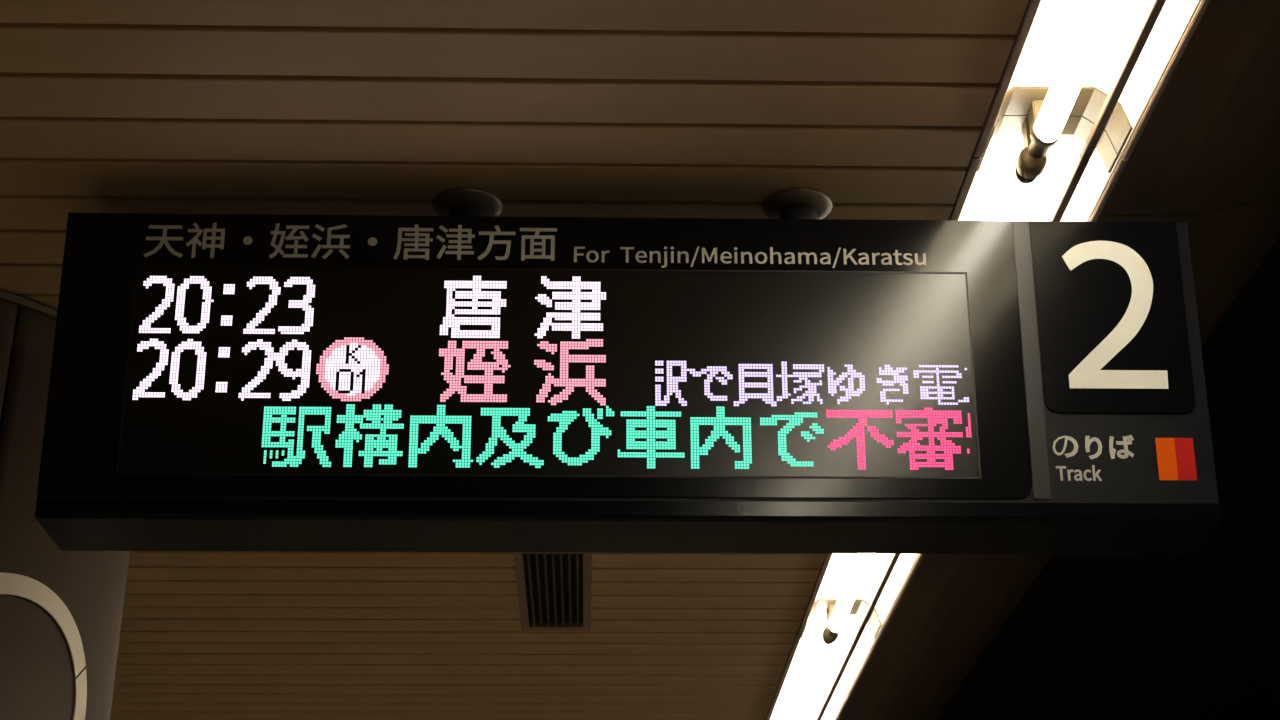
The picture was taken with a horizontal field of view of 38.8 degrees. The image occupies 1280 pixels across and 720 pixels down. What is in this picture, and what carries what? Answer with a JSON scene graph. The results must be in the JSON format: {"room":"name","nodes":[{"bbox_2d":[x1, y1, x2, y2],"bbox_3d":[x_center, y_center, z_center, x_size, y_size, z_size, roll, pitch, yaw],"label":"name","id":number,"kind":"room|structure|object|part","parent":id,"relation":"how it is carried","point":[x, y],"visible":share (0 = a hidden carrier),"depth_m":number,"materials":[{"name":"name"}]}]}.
{"room":"subway station platform","nodes":[
{"label":"subway station platform","id":0,"kind":"room"},
{"bbox_2d":[0,0,1028,719],"bbox_3d":[-1.456,0.564,4.442,3.742,0.050,14.600,0,-25,-2],"label":"ceiling","id":1,"kind":"structure","parent":0,"point":[549,108],"depth_m":2.58,"materials":[{"name":"brown wood"}]},
{"bbox_2d":[513,552,591,630],"bbox_3d":[-0.204,0.549,4.350,0.176,0.015,0.630,0,-25,-2],"label":"ceiling vent","id":2,"kind":"object","parent":1,"relation":"in","point":[554,589],"visible":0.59,"depth_m":4.35,"materials":[{"name":"black metal"}]},
{"bbox_2d":[35,187,1220,554],"bbox_3d":[-0.012,0.004,2.604,1.602,0.512,0.185,0,-25,-2],"label":"sign","id":3,"kind":"object","parent":1,"relation":"hanging from","point":[468,377],"visible":1,"depth_m":2.52,"materials":[{"name":"black metal"}]},
{"bbox_3d":[-0.137,-0.010,2.528,1.346,0.411,0.043,0,-25,-2],"label":"display pane","id":4,"kind":"part","parent":3,"relation":"part of","materials":[{"name":"black glass"}]},
{"bbox_3d":[-0.009,0.201,2.459,1.601,0.020,0.003,0,-25,-2],"label":"trim","id":5,"kind":"part","parent":3,"relation":"part of","materials":[{"name":"black plastic"}]},
{"bbox_3d":[0.667,-0.062,2.571,0.212,0.288,0.031,0,-25,-2],"label":"number pane","id":6,"kind":"part","parent":3,"relation":"part of","materials":[{"name":"black plastic"}]},
{"bbox_2d":[765,608,881,719],"bbox_3d":[0.486,1.187,5.807,0.223,0.092,2.358,0,-25,-2],"label":"light","id":7,"kind":"object","parent":1,"relation":"attached to","point":[821,672],"visible":0.72,"depth_m":5.15,"materials":[{"name":"white glass"}]},
{"bbox_2d":[822,627,837,644],"bbox_3d":[0.496,0.723,4.759,0.041,0.041,0.066,0,-25,-2],"label":"socket","id":8,"kind":"object","parent":7,"relation":"attached to","point":[827,639],"depth_m":4.73,"materials":[{"name":"brown"}]},
{"bbox_3d":[0.537,1.212,5.797,0.013,0.012,2.358,0,-25,-2],"label":"rail","id":9,"kind":"part","parent":7,"relation":"part of","materials":[{"name":"brown"}]},
{"bbox_2d":[948,115,1127,221],"bbox_3d":[0.576,-0.312,2.615,0.225,0.092,0.289,0,-25,-2],"label":"light","id":10,"kind":"object","parent":1,"relation":"attached to","point":[1008,177],"depth_m":2.71,"materials":[{"name":"white plastic"}]},
{"bbox_3d":[0.603,0.209,3.661,0.013,0.012,2.358,0,-25,-2],"label":"rail","id":11,"kind":"part","parent":10,"relation":"part of","materials":[{"name":"white metal"}]},
{"bbox_2d":[1015,146,1046,183],"bbox_3d":[0.562,-0.279,2.624,0.041,0.041,0.066,0,-25,-2],"label":"socket","id":12,"kind":"object","parent":10,"relation":"attached to","point":[1028,168],"depth_m":2.60,"materials":[{"name":"brown"}]},
{"bbox_2d":[973,0,1209,158],"bbox_3d":[0.618,-0.818,1.536,0.223,0.092,2.358,0,-25,-2],"label":"light","id":13,"kind":"object","parent":1,"relation":"attached to","point":[1109,63],"visible":0.99,"depth_m":2.44,"materials":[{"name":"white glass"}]},
{"bbox_2d":[1028,119,1061,157],"bbox_3d":[0.568,-0.311,2.565,0.043,0.043,0.059,0,-25,-2],"label":"socket","id":14,"kind":"object","parent":13,"relation":"attached to","point":[1041,142],"depth_m":2.54,"materials":[{"name":"white plastic"}]},
{"bbox_3d":[0.669,-0.793,1.526,0.013,0.012,2.358,0,-25,-2],"label":"rail","id":15,"kind":"part","parent":13,"relation":"part of","materials":[{"name":"brown"}]},
{"bbox_2d":[839,0,1279,719],"bbox_3d":[0.999,0.129,5.200,0.753,1.453,14.157,0,-25,-2],"label":"ceiling","id":16,"kind":"structure","parent":0,"point":[1206,158],"depth_m":2.76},
{"bbox_2d":[797,553,923,635],"bbox_3d":[0.521,0.531,4.411,0.224,0.092,0.643,0,-25,-2],"label":"light","id":17,"kind":"object","parent":16,"relation":"attached to","point":[873,584],"depth_m":4.48,"materials":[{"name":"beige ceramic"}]},
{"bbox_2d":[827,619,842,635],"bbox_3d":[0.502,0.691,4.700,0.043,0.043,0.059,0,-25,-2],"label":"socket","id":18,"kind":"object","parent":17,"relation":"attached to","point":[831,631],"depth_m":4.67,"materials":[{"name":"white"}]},
{"bbox_3d":[0.966,0.630,6.268,0.753,1.453,2.357,0,-25,-2],"label":"cove panel","id":19,"kind":"part","parent":16,"relation":"part of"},
{"bbox_3d":[1.032,-0.372,4.132,0.753,1.453,2.357,0,-25,-2],"label":"cove panel","id":20,"kind":"part","parent":16,"relation":"part of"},
{"bbox_3d":[1.098,-1.375,1.997,0.753,1.453,2.357,0,-25,-2],"label":"cove panel","id":21,"kind":"part","parent":16,"relation":"part of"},
{"bbox_2d":[936,237,1279,719],"bbox_3d":[2.414,5.207,18.075,3.300,0.100,43.000,0,-25,-2],"label":"wall","id":22,"kind":"structure","parent":0,"point":[1195,636],"depth_m":9.75,"materials":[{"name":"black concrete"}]},
{"bbox_3d":[-1.010,3.337,3.154,4.800,0.150,14.600,0,-25,-2],"label":"floor","id":23,"kind":"structure","parent":0,"visible":0},
{"bbox_2d":[0,290,129,719],"bbox_3d":[-1.303,1.367,2.611,0.867,2.959,0.867,0,-25,-2],"label":"wall","id":24,"kind":"structure","parent":23,"relation":"on","point":[37,678],"depth_m":2.90,"materials":[{"name":"black"}]},
{"bbox_3d":[-1.206,1.214,2.286,0.405,2.958,0.124,0,-25,-2],"label":"cladding panel","id":25,"kind":"part","parent":24,"relation":"part of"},
{"bbox_2d":[0,573,86,719],"bbox_3d":[-0.972,0.506,2.764,0.041,0.362,0.354,-16,-29,30],"label":"ring emblem","id":26,"kind":"object","parent":24,"relation":"attached to","point":[22,586],"visible":1,"depth_m":2.88,"materials":[{"name":"beige metal"}]}
]}

